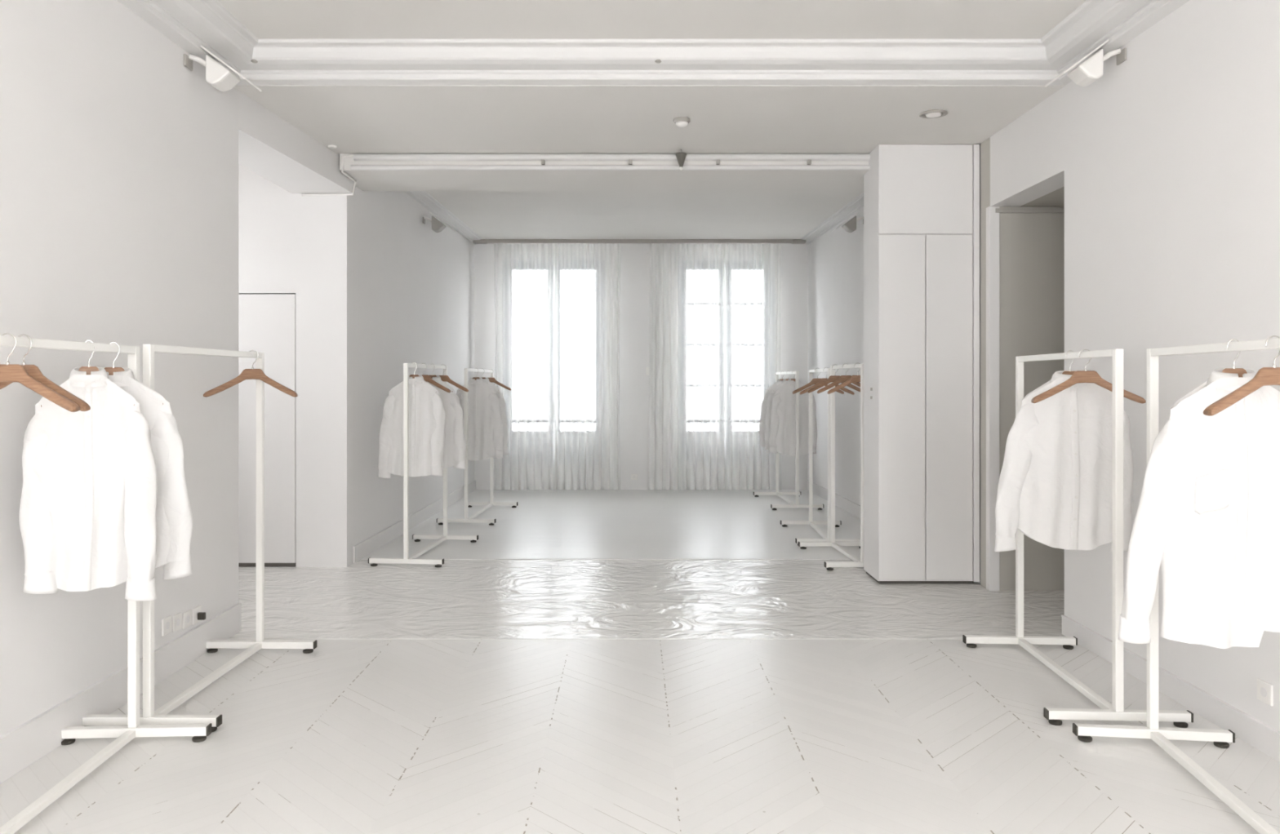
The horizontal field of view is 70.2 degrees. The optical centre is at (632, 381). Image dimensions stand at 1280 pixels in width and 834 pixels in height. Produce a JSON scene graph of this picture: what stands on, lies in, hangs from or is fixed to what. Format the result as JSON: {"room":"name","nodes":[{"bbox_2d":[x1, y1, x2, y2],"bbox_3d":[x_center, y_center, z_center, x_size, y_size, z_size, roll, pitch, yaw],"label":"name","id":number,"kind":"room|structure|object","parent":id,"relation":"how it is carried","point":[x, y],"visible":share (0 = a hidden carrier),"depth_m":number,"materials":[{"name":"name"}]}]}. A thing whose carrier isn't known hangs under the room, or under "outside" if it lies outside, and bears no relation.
{"room":"clothing store","nodes":[
{"label":"clothing store","id":0,"kind":"room"},
{"bbox_2d":[0,0,238,737],"bbox_3d":[-2.340,-0.283,1.190,0.200,3.400,7.980,0,0,0],"label":"wall","id":1,"kind":"structure","parent":0,"point":[119,158],"depth_m":3.90,"materials":[{"name":"white paint"}]},
{"bbox_2d":[0,603,241,783],"bbox_3d":[-2.236,1.338,1.290,0.028,0.158,7.780,0,0,0],"label":"baseboard","id":2,"kind":"structure","parent":1,"relation":"attached to","point":[24,745],"depth_m":3.80,"materials":[{"name":"white paint"}]},
{"bbox_2d":[161,615,171,635],"bbox_3d":[-2.234,1.172,4.370,0.012,0.080,0.080,0,0,0],"label":"wall socket","id":3,"kind":"object","parent":1,"relation":"attached to","point":[166,622],"visible":1,"depth_m":4.36,"materials":[{"name":"white plastic"}]},
{"bbox_2d":[165,622,169,629],"bbox_3d":[-2.229,1.172,4.370,0.002,0.036,0.036,0,0,0],"label":"outlet","id":4,"kind":"object","parent":3,"relation":"attached to","point":[167,624],"depth_m":4.37,"materials":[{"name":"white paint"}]},
{"bbox_2d":[172,612,182,632],"bbox_3d":[-2.234,1.182,4.470,0.012,0.080,0.080,0,0,0],"label":"wall socket","id":5,"kind":"object","parent":1,"relation":"attached to","point":[176,619],"visible":1,"depth_m":4.46,"materials":[{"name":"white plastic"}]},
{"bbox_2d":[176,618,180,626],"bbox_3d":[-2.229,1.182,4.470,0.002,0.036,0.036,0,0,0],"label":"outlet","id":6,"kind":"object","parent":5,"relation":"attached to","point":[178,620],"depth_m":4.47,"materials":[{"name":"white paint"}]},
{"bbox_2d":[182,608,191,629],"bbox_3d":[-2.234,1.192,4.570,0.012,0.080,0.080,0,0,0],"label":"wall socket","id":7,"kind":"object","parent":1,"relation":"attached to","point":[187,615],"visible":1,"depth_m":4.56,"materials":[{"name":"white plastic"}]},
{"bbox_2d":[186,615,190,622],"bbox_3d":[-2.229,1.192,4.570,0.002,0.036,0.036,0,0,0],"label":"outlet","id":8,"kind":"object","parent":7,"relation":"attached to","point":[188,617],"depth_m":4.57,"materials":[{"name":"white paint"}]},
{"bbox_2d":[191,605,205,624],"bbox_3d":[-2.215,1.197,4.670,0.050,0.080,0.080,0,0,0],"label":"wall socket","id":9,"kind":"object","parent":1,"relation":"attached to","point":[197,615],"visible":1,"depth_m":4.66,"materials":[{"name":"white plastic"}]},
{"bbox_2d":[183,45,262,92],"bbox_3d":[-2.093,-1.597,4.660,0.295,0.184,0.240,0,0,0],"label":"floodlight","id":10,"kind":"object","parent":1,"relation":"attached to","point":[219,77],"visible":1,"depth_m":4.61,"materials":[{"name":"grey metal"}]},
{"bbox_2d":[250,59,257,63],"bbox_3d":[-2.047,-1.731,4.930,0.036,0.012,0.035,0,0,0],"label":"cable hole","id":11,"kind":"object","parent":1,"relation":"attached to","point":[254,61],"visible":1,"depth_m":4.92,"materials":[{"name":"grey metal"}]},
{"bbox_2d":[227,636,962,639],"bbox_3d":[0.090,1.421,5.027,4.660,0.012,0.035,0,0,0],"label":"trim","id":12,"kind":"structure","parent":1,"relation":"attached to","point":[230,637],"depth_m":5.03,"materials":[{"name":"paint"}]},
{"bbox_2d":[116,0,1190,85],"bbox_3d":[0.090,-1.740,1.250,4.660,0.170,7.700,0,0,0],"label":"trim","id":13,"kind":"structure","parent":1,"relation":"attached to","point":[191,24],"depth_m":4.91,"materials":[{"name":"white paint"}]},
{"bbox_2d":[654,59,661,63],"bbox_3d":[0.138,-1.731,4.930,0.036,0.012,0.035,0,0,0],"label":"cable hole","id":14,"kind":"object","parent":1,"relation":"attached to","point":[658,61],"visible":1,"depth_m":4.92,"materials":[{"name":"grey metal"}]},
{"bbox_2d":[238,164,352,567],"bbox_3d":[-3.190,-0.283,7.025,2.020,3.400,0.150,0,0,0],"label":"wall","id":15,"kind":"structure","parent":0,"point":[289,243],"depth_m":6.95,"materials":[{"name":"white paint"}]},
{"bbox_2d":[238,294,295,566],"bbox_3d":[-2.995,0.371,7.027,0.850,2.089,0.145,0,0,0],"label":"door","id":16,"kind":"structure","parent":15,"relation":"attached to","point":[266,322],"depth_m":6.96,"materials":[{"name":"white paint"}]},
{"bbox_2d":[238,90,353,193],"bbox_3d":[-2.365,-1.708,6.065,0.470,0.550,1.770,0,0,0],"label":"wall niche header","id":17,"kind":"structure","parent":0,"point":[270,147],"depth_m":5.98,"materials":[{"name":"white paint"}]},
{"bbox_2d":[301,154,356,195],"bbox_3d":[-2.202,-1.529,6.844,0.626,0.234,0.262,0,0,39],"label":"crown molding","id":18,"kind":"structure","parent":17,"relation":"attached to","point":[346,156],"depth_m":6.93,"materials":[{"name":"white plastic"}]},
{"bbox_2d":[339,154,868,191],"bbox_3d":[0.050,-1.778,6.985,5.100,0.490,0.730,0,0,0],"label":"ceiling beam","id":19,"kind":"structure","parent":17,"relation":"attached to","point":[366,180],"depth_m":6.82,"materials":[{"name":"white paint"}]},
{"bbox_2d":[350,164,870,170],"bbox_3d":[-0.140,-1.550,6.603,3.800,0.037,0.035,0,0,0],"label":"trim","id":20,"kind":"structure","parent":17,"relation":"attached to","point":[353,167],"depth_m":6.59,"materials":[{"name":"white paint"}]},
{"bbox_2d":[353,154,870,160],"bbox_3d":[-0.130,-1.625,6.603,3.780,0.048,0.035,0,0,0],"label":"trim","id":21,"kind":"structure","parent":17,"relation":"attached to","point":[356,157],"depth_m":6.59,"materials":[{"name":"white paint"}]},
{"bbox_2d":[352,186,474,546],"bbox_3d":[-2.280,-0.283,9.650,0.440,3.400,5.100,0,0,0],"label":"wall","id":22,"kind":"structure","parent":0,"point":[413,284],"depth_m":8.27,"materials":[{"name":"white paint"}]},
{"bbox_2d":[352,480,475,563],"bbox_3d":[-2.112,1.352,9.500,0.015,0.130,4.802,0,0,1],"label":"baseboard","id":23,"kind":"structure","parent":22,"relation":"attached to","point":[361,550],"depth_m":8.37,"materials":[{"name":"white paint"}]},
{"bbox_2d":[422,212,456,232],"bbox_3d":[-1.968,-1.617,9.280,0.295,0.184,0.240,0,0,0],"label":"floodlight","id":24,"kind":"object","parent":22,"relation":"attached to","point":[437,226],"visible":1,"depth_m":9.23,"materials":[{"name":"grey metal"}]},
{"bbox_2d":[360,558,860,559],"bbox_3d":[0.065,1.421,7.255,4.470,0.013,0.030,0,0,0],"label":"trim","id":25,"kind":"structure","parent":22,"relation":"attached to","point":[362,558],"depth_m":7.26,"materials":[{"name":"white paint"}]},
{"bbox_2d":[0,489,1279,833],"bbox_3d":[0.200,1.492,4.650,8.800,0.150,14.900,0,0,0],"label":"floor","id":26,"kind":"structure","parent":0,"point":[344,736],"depth_m":3.95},
{"bbox_2d":[0,335,211,833],"bbox_3d":[-1.934,0.639,3.042,0.586,1.555,1.139,0,0,-3],"label":"clothes rack","id":27,"kind":"object","parent":26,"relation":"on","point":[124,735],"visible":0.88,"depth_m":3.56,"materials":[{"name":"white metal"}]},
{"bbox_2d":[0,333,79,412],"bbox_3d":[-1.922,-0.028,2.781,0.470,0.242,0.053,0,0,3],"label":"hanger","id":28,"kind":"object","parent":27,"relation":"hanging from","point":[9,372],"visible":0.98,"depth_m":2.79,"materials":[{"name":"brown wood"}]},
{"bbox_2d":[0,334,90,411],"bbox_3d":[-1.927,-0.028,2.862,0.470,0.242,0.053,0,0,7],"label":"hanger","id":29,"kind":"object","parent":27,"relation":"hanging from","point":[33,371],"visible":0.65,"depth_m":2.86,"materials":[{"name":"wood"}]},
{"bbox_2d":[40,339,134,407],"bbox_3d":[-1.941,-0.028,3.252,0.286,0.242,0.026,0,0,-29],"label":"hanger","id":30,"kind":"object","parent":27,"relation":"hanging from","point":[88,369],"visible":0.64,"depth_m":3.26,"materials":[{"name":"wood"}]},
{"bbox_2d":[18,366,157,600],"bbox_3d":[-1.930,0.365,3.258,0.427,0.839,0.168,0,0,-16],"label":"shirt","id":31,"kind":"object","parent":30,"relation":"hanging from","point":[88,504],"visible":1,"depth_m":3.22,"materials":[{"name":"white fabric"}]},
{"bbox_2d":[104,342,163,404],"bbox_3d":[-1.952,-0.028,3.421,0.346,0.242,0.027,0,0,-17],"label":"hanger","id":32,"kind":"object","parent":27,"relation":"hanging from","point":[110,370],"visible":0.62,"depth_m":3.43,"materials":[{"name":"wood"}]},
{"bbox_2d":[103,367,192,579],"bbox_3d":[-1.935,0.350,3.439,0.499,0.809,0.139,0,0,-16],"label":"shirt","id":33,"kind":"object","parent":32,"relation":"hanging from","point":[174,517],"visible":0.32,"depth_m":3.46,"materials":[{"name":"white fabric"}]},
{"bbox_2d":[82,344,316,732],"bbox_3d":[-1.958,0.633,4.235,0.586,1.567,1.122,0,0,1],"label":"clothes rack","id":34,"kind":"object","parent":26,"relation":"on","point":[149,717],"visible":0.84,"depth_m":4.19,"materials":[{"name":"white metal"}]},
{"bbox_2d":[203,350,297,397],"bbox_3d":[-1.952,-0.040,4.662,0.470,0.242,0.053,0,0,1],"label":"hanger","id":35,"kind":"object","parent":34,"relation":"hanging from","point":[246,374],"visible":0.91,"depth_m":4.67,"materials":[{"name":"wood"}]},
{"bbox_2d":[368,363,478,567],"bbox_3d":[-1.696,0.639,7.515,0.586,1.555,1.125,0,0,4],"label":"clothes rack","id":36,"kind":"object","parent":26,"relation":"on","point":[412,559],"visible":1,"depth_m":6.97,"materials":[{"name":"white metal"}]},
{"bbox_2d":[408,362,418,378],"bbox_3d":[-1.720,-0.028,7.171,0.346,0.242,0.026,0,0,-4],"label":"hanger","id":37,"kind":"object","parent":36,"relation":"hanging from","point":[414,375],"visible":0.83,"depth_m":7.18,"materials":[{"name":"wood"}]},
{"bbox_2d":[377,374,445,479],"bbox_3d":[-1.736,0.355,7.175,0.523,0.819,0.144,0,0,-4],"label":"shirt","id":38,"kind":"object","parent":37,"relation":"hanging from","point":[427,414],"visible":0.93,"depth_m":7.14,"materials":[{"name":"white fabric"}]},
{"bbox_2d":[429,364,436,378],"bbox_3d":[-1.684,-0.028,7.651,0.346,0.242,0.027,0,0,-2],"label":"hanger","id":39,"kind":"object","parent":36,"relation":"hanging from","point":[432,375],"visible":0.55,"depth_m":7.66,"materials":[{"name":"wood"}]},
{"bbox_2d":[426,374,466,469],"bbox_3d":[-1.684,0.342,7.657,0.555,0.792,0.136,0,0,-2],"label":"shirt","id":40,"kind":"object","parent":39,"relation":"hanging from","point":[455,443],"visible":0.38,"depth_m":7.63,"materials":[{"name":"white fabric"}]},
{"bbox_2d":[421,363,450,392],"bbox_3d":[-1.705,-0.028,7.402,0.470,0.242,0.053,0,0,8],"label":"hanger","id":41,"kind":"object","parent":36,"relation":"hanging from","point":[427,378],"visible":0.61,"depth_m":7.40,"materials":[{"name":"wood"}]},
{"bbox_2d":[439,364,468,391],"bbox_3d":[-1.663,-0.028,7.962,0.470,0.242,0.053,0,0,8],"label":"hanger","id":42,"kind":"object","parent":36,"relation":"hanging from","point":[444,378],"visible":0.66,"depth_m":7.96,"materials":[{"name":"wood"}]},
{"bbox_2d":[436,368,517,525],"bbox_3d":[-1.615,0.644,9.625,0.586,1.545,1.303,0,0,3],"label":"clothes rack","id":43,"kind":"object","parent":26,"relation":"on","point":[470,519],"visible":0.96,"depth_m":8.99,"materials":[{"name":"white metal"}]},
{"bbox_2d":[458,368,479,391],"bbox_3d":[-1.623,-0.018,9.441,0.346,0.242,0.027,0,0,0],"label":"hanger","id":44,"kind":"object","parent":43,"relation":"hanging from","point":[476,377],"visible":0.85,"depth_m":9.45,"materials":[{"name":"wood"}]},
{"bbox_2d":[455,377,503,460],"bbox_3d":[-1.624,0.387,9.452,0.563,0.862,0.136,0,0,0],"label":"shirt","id":45,"kind":"object","parent":44,"relation":"hanging from","point":[485,426],"visible":0.69,"depth_m":9.41,"materials":[{"name":"white fabric"}]},
{"bbox_2d":[488,368,511,391],"bbox_3d":[-1.589,-0.018,10.162,0.470,0.242,0.053,0,0,3],"label":"hanger","id":46,"kind":"object","parent":43,"relation":"hanging from","point":[491,380],"visible":0.68,"depth_m":10.17,"materials":[{"name":"wood"}]},
{"bbox_2d":[753,371,823,510],"bbox_3d":[1.795,0.652,10.625,0.586,1.530,1.203,0,0,-2],"label":"clothes rack","id":47,"kind":"object","parent":26,"relation":"on","point":[780,494],"visible":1,"depth_m":10.03,"materials":[{"name":"white metal"}]},
{"bbox_2d":[780,368,860,545],"bbox_3d":[1.718,0.652,8.370,0.586,1.530,1.073,0,0,2],"label":"clothes rack","id":48,"kind":"object","parent":26,"relation":"on","point":[812,523],"visible":0.61,"depth_m":8.86,"materials":[{"name":"white metal"}]},
{"bbox_2d":[792,368,844,394],"bbox_3d":[1.720,-0.003,8.461,0.470,0.242,0.053,0,0,4],"label":"hanger","id":49,"kind":"object","parent":48,"relation":"hanging from","point":[814,381],"visible":0.74,"depth_m":8.47,"materials":[{"name":"wood"}]},
{"bbox_2d":[799,367,854,395],"bbox_3d":[1.704,-0.003,8.002,0.470,0.242,0.053,0,0,4],"label":"hanger","id":50,"kind":"object","parent":48,"relation":"hanging from","point":[823,380],"visible":0.6,"depth_m":8.01,"materials":[{"name":"wood"}]},
{"bbox_2d":[798,364,863,570],"bbox_3d":[1.715,0.642,7.290,0.586,1.550,0.913,0,0,-3],"label":"clothes rack","id":51,"kind":"object","parent":26,"relation":"on","point":[857,562],"visible":0.63,"depth_m":7.57,"materials":[{"name":"white metal"}]},
{"bbox_2d":[807,364,860,393],"bbox_3d":[1.699,-0.022,7.622,0.470,0.242,0.053,0,0,0],"label":"hanger","id":52,"kind":"object","parent":51,"relation":"hanging from","point":[833,378],"visible":0.66,"depth_m":7.62,"materials":[{"name":"wood"}]},
{"bbox_2d":[817,363,860,393],"bbox_3d":[1.714,-0.022,7.301,0.470,0.242,0.053,0,0,0],"label":"hanger","id":53,"kind":"object","parent":51,"relation":"hanging from","point":[842,379],"visible":0.76,"depth_m":7.31,"materials":[{"name":"wood"}]},
{"bbox_2d":[826,362,860,394],"bbox_3d":[1.728,-0.022,6.981,0.470,0.242,0.053,0,0,1],"label":"hanger","id":54,"kind":"object","parent":51,"relation":"hanging from","point":[853,379],"visible":0.62,"depth_m":6.99,"materials":[{"name":"wood"}]},
{"bbox_2d":[863,144,979,583],"bbox_3d":[2.061,-0.117,6.550,0.708,3.068,0.420,0,0,0],"label":"tall cabinet","id":55,"kind":"object","parent":26,"relation":"on","point":[922,202],"visible":0.99,"depth_m":6.35,"materials":[{"name":"white paint"}]},
{"bbox_2d":[962,349,1193,728],"bbox_3d":[2.031,0.642,4.305,0.586,1.550,1.144,0,0,3],"label":"clothes rack","id":56,"kind":"object","parent":26,"relation":"on","point":[1115,711],"visible":1,"depth_m":3.76,"materials":[{"name":"white metal"}]},
{"bbox_2d":[1062,350,1075,375],"bbox_3d":[2.026,-0.022,4.211,0.346,0.242,0.027,0,0,1],"label":"hanger","id":57,"kind":"object","parent":56,"relation":"hanging from","point":[1069,372],"visible":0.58,"depth_m":4.22,"materials":[{"name":"wood"}]},
{"bbox_2d":[994,370,1133,551],"bbox_3d":[1.998,0.370,4.220,0.635,0.839,0.142,0,0,1],"label":"shirt","id":58,"kind":"object","parent":57,"relation":"hanging from","point":[1055,485],"visible":0.79,"depth_m":4.18,"materials":[{"name":"white fabric"}]},
{"bbox_2d":[1031,349,1145,404],"bbox_3d":[2.016,-0.022,4.042,0.470,0.242,0.053,0,0,6],"label":"hanger","id":59,"kind":"object","parent":56,"relation":"hanging from","point":[1078,376],"visible":0.86,"depth_m":4.05,"materials":[{"name":"wood"}]},
{"bbox_2d":[1072,337,1279,833],"bbox_3d":[1.971,0.644,3.015,0.586,1.545,1.170,0,0,7],"label":"clothes rack","id":60,"kind":"object","parent":26,"relation":"on","point":[1160,735],"visible":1,"depth_m":3.55,"materials":[{"name":"white metal"}]},
{"bbox_2d":[1222,338,1247,377],"bbox_3d":[1.966,-0.018,2.971,0.346,0.242,0.027,0,0,7],"label":"hanger","id":61,"kind":"object","parent":60,"relation":"hanging from","point":[1240,371],"visible":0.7,"depth_m":2.98,"materials":[{"name":"wood"}]},
{"bbox_2d":[1118,368,1279,648],"bbox_3d":[1.925,0.407,2.986,0.640,0.904,0.144,0,0,5],"label":"shirt","id":62,"kind":"object","parent":61,"relation":"hanging from","point":[1208,512],"visible":0.99,"depth_m":2.95,"materials":[{"name":"white fabric"}]},
{"bbox_2d":[1203,335,1279,416],"bbox_3d":[1.942,-0.018,2.737,0.470,0.242,0.053,0,0,-5],"label":"hanger","id":63,"kind":"object","parent":60,"relation":"hanging from","point":[1264,376],"visible":0.98,"depth_m":2.74,"materials":[{"name":"wood"}]},
{"bbox_2d":[474,243,808,489],"bbox_3d":[0.100,-0.283,12.060,5.200,3.400,0.320,0,0,0],"label":"wall","id":64,"kind":"structure","parent":0,"point":[635,257],"depth_m":11.90,"materials":[{"name":"white paint"}]},
{"bbox_2d":[645,367,648,374],"bbox_3d":[0.200,-0.133,11.894,0.050,0.100,0.012,0,0,0],"label":"light switch","id":65,"kind":"object","parent":64,"relation":"attached to","point":[646,368],"visible":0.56,"depth_m":11.89,"materials":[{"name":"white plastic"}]},
{"bbox_2d":[425,191,863,239],"bbox_3d":[0.100,-1.918,9.775,5.200,0.210,4.850,0,0,0],"label":"ceiling","id":66,"kind":"structure","parent":0,"point":[491,215],"depth_m":9.84,"materials":[{"name":"white paint"}]},
{"bbox_2d":[472,239,805,244],"bbox_3d":[0.085,-1.788,11.660,4.250,0.050,0.100,0,0,0],"label":"track","id":67,"kind":"object","parent":66,"relation":"attached to","point":[483,241],"visible":1,"depth_m":11.64,"materials":[{"name":"grey metal"}]},
{"bbox_2d":[493,244,621,490],"bbox_3d":[-0.965,-0.185,11.659,1.630,3.145,0.112,0,0,0],"label":"sheer curtain","id":68,"kind":"object","parent":67,"relation":"hanging from","point":[557,306],"visible":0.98,"depth_m":11.65,"materials":[{"name":"white fabric"}]},
{"bbox_2d":[648,244,781,490],"bbox_3d":[1.050,-0.185,11.659,1.700,3.145,0.113,0,0,0],"label":"sheer curtain","id":69,"kind":"object","parent":67,"relation":"hanging from","point":[715,309],"visible":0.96,"depth_m":11.64,"materials":[{"name":"white fabric"}]},
{"bbox_2d":[234,85,1065,154],"bbox_3d":[-0.790,-1.838,5.860,6.820,0.370,1.520,0,0,0],"label":"ceiling","id":70,"kind":"structure","parent":0,"point":[354,119],"depth_m":5.65,"materials":[{"name":"white paint"}]},
{"bbox_2d":[328,145,337,148],"bbox_3d":[-2.110,-1.646,6.400,0.060,0.014,0.060,0,0,0],"label":"ceiling sensor","id":71,"kind":"object","parent":70,"relation":"attached to","point":[329,146],"visible":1,"depth_m":6.38,"materials":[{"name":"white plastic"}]},
{"bbox_2d":[675,149,686,170],"bbox_3d":[0.345,-1.579,6.500,0.080,0.148,0.080,0,0,0],"label":"lamp","id":72,"kind":"object","parent":70,"relation":"hanging from","point":[681,157],"visible":1,"depth_m":6.48,"materials":[{"name":"grey metal"}]},
{"bbox_2d":[673,116,690,127],"bbox_3d":[0.310,-1.629,5.750,0.110,0.048,0.110,0,0,0],"label":"smoke detector","id":73,"kind":"object","parent":70,"relation":"attached to","point":[682,122],"visible":1,"depth_m":5.72,"materials":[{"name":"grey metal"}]},
{"bbox_2d":[919,109,947,118],"bbox_3d":[1.855,-1.643,5.620,0.168,0.020,0.168,0,0,0],"label":"recessed light","id":74,"kind":"object","parent":70,"relation":"in","point":[935,113],"visible":1,"depth_m":5.59,"materials":[{"name":"grey metal"}]},
{"bbox_2d":[216,0,1087,39],"bbox_3d":[0.090,-1.923,1.150,5.060,0.200,7.900,0,0,0],"label":"ceiling","id":75,"kind":"structure","parent":0,"point":[264,19],"depth_m":4.55,"materials":[{"name":"white paint"}]},
{"bbox_2d":[808,146,980,582],"bbox_3d":[2.490,-0.283,9.270,0.420,3.400,5.860,0,0,0],"label":"wall","id":76,"kind":"structure","parent":0,"point":[836,258],"depth_m":10.24,"materials":[{"name":"white paint"}]},
{"bbox_2d":[404,191,863,244],"bbox_3d":[0.122,-1.799,9.625,4.595,0.032,4.550,0,0,0],"label":"trim","id":77,"kind":"structure","parent":76,"relation":"attached to","point":[423,197],"depth_m":9.95,"materials":[{"name":"white paint"}]},
{"bbox_2d":[806,480,860,519],"bbox_3d":[2.353,1.352,9.325,0.025,0.130,5.153,0,0,-2],"label":"baseboard","id":78,"kind":"structure","parent":76,"relation":"attached to","point":[847,505],"depth_m":10.19,"materials":[{"name":"white paint"}]},
{"bbox_2d":[831,212,863,232],"bbox_3d":[2.198,-1.617,9.280,0.295,0.184,0.240,0,0,0],"label":"floodlight","id":79,"kind":"object","parent":76,"relation":"attached to","point":[851,226],"visible":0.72,"depth_m":9.23,"materials":[{"name":"grey metal"}]},
{"bbox_2d":[980,137,1064,591],"bbox_3d":[3.410,-0.283,6.255,1.980,3.400,0.170,0,0,0],"label":"wall","id":80,"kind":"structure","parent":0,"point":[1032,245],"depth_m":6.17,"materials":[{"name":"grey paint"}]},
{"bbox_2d":[986,206,999,591],"bbox_3d":[2.444,0.117,6.185,0.072,2.600,0.060,0,0,0],"label":"trim","id":81,"kind":"structure","parent":80,"relation":"attached to","point":[993,219],"depth_m":6.16,"materials":[{"name":"white paint"}]},
{"bbox_2d":[995,208,1064,213],"bbox_3d":[2.900,-1.153,6.160,0.900,0.030,0.020,0,0,0],"label":"trim","id":82,"kind":"structure","parent":80,"relation":"attached to","point":[997,210],"depth_m":6.15,"materials":[{"name":"grey metal"}]},
{"bbox_2d":[1021,186,1064,206],"bbox_3d":[3.510,-1.258,5.640,1.780,0.150,1.060,0,0,0],"label":"ceiling","id":83,"kind":"structure","parent":0,"point":[1055,198],"depth_m":5.95,"materials":[{"name":"grey paint"}]},
{"bbox_2d":[990,0,1279,731],"bbox_3d":[2.520,-0.283,1.685,0.200,3.400,8.970,0,0,0],"label":"wall","id":84,"kind":"structure","parent":0,"point":[1166,164],"depth_m":4.09,"materials":[{"name":"white paint"}]},
{"bbox_2d":[1044,40,1126,87],"bbox_3d":[2.273,-1.597,4.580,0.295,0.184,0.240,0,0,0],"label":"floodlight","id":85,"kind":"object","parent":84,"relation":"attached to","point":[1091,70],"visible":1,"depth_m":4.53,"materials":[{"name":"grey metal"}]},
{"bbox_2d":[1061,614,1279,762],"bbox_3d":[2.411,1.363,1.255,0.018,0.107,7.710,0,0,0],"label":"baseboard","id":86,"kind":"structure","parent":84,"relation":"attached to","point":[1261,736],"depth_m":3.92,"materials":[{"name":"white paint"}]},
{"bbox_2d":[1257,678,1273,706],"bbox_3d":[2.414,1.187,3.480,0.012,0.080,0.080,0,0,0],"label":"wall socket","id":87,"kind":"object","parent":84,"relation":"attached to","point":[1264,690],"visible":1,"depth_m":3.47,"materials":[{"name":"white plastic"}]},
{"bbox_2d":[1260,687,1266,697],"bbox_3d":[2.409,1.187,3.480,0.002,0.036,0.036,0,0,0],"label":"outlet","id":88,"kind":"object","parent":87,"relation":"attached to","point":[1263,690],"depth_m":3.48,"materials":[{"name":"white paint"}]},
{"label":"hanger","id":89,"kind":"object","parent":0,"visible":0},
{"bbox_2d":[482,377,508,455],"bbox_3d":[-1.610,0.382,9.752,0.567,0.852,0.143,0,0,0],"label":"shirt","id":90,"kind":"object","parent":89,"relation":"hanging from","point":[502,403],"visible":0.2,"depth_m":9.72,"materials":[{"name":"white fabric"}]},
{"bbox_3d":[1.809,-0.002,10.211,0.347,0.242,0.027,0,0,0],"label":"hanger","id":91,"kind":"object","parent":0,"visible":0},
{"bbox_2d":[768,378,817,456],"bbox_3d":[1.798,0.402,10.219,0.542,0.862,0.144,0,0,0],"label":"shirt","id":92,"kind":"object","parent":91,"relation":"hanging from","point":[782,439],"visible":0.77,"depth_m":10.18,"materials":[{"name":"white fabric"}]},
{"bbox_3d":[1.799,-0.002,10.511,0.347,0.242,0.026,0,0,0],"label":"hanger","id":93,"kind":"object","parent":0,"visible":0},
{"bbox_2d":[764,378,787,450],"bbox_3d":[1.786,0.392,10.523,0.533,0.842,0.143,0,0,0],"label":"shirt","id":94,"kind":"object","parent":93,"relation":"hanging from","point":[767,420],"visible":0.2,"depth_m":10.49,"materials":[{"name":"white fabric"}]},
{"bbox_3d":[1.787,-0.002,10.851,0.347,0.242,0.027,0,0,0],"label":"hanger","id":95,"kind":"object","parent":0,"visible":0},
{"bbox_2d":[759,378,782,447],"bbox_3d":[1.774,0.382,10.861,0.531,0.822,0.142,0,0,0],"label":"shirt","id":96,"kind":"object","parent":95,"relation":"hanging from","point":[764,404],"visible":0.19,"depth_m":10.84,"materials":[{"name":"white fabric"}]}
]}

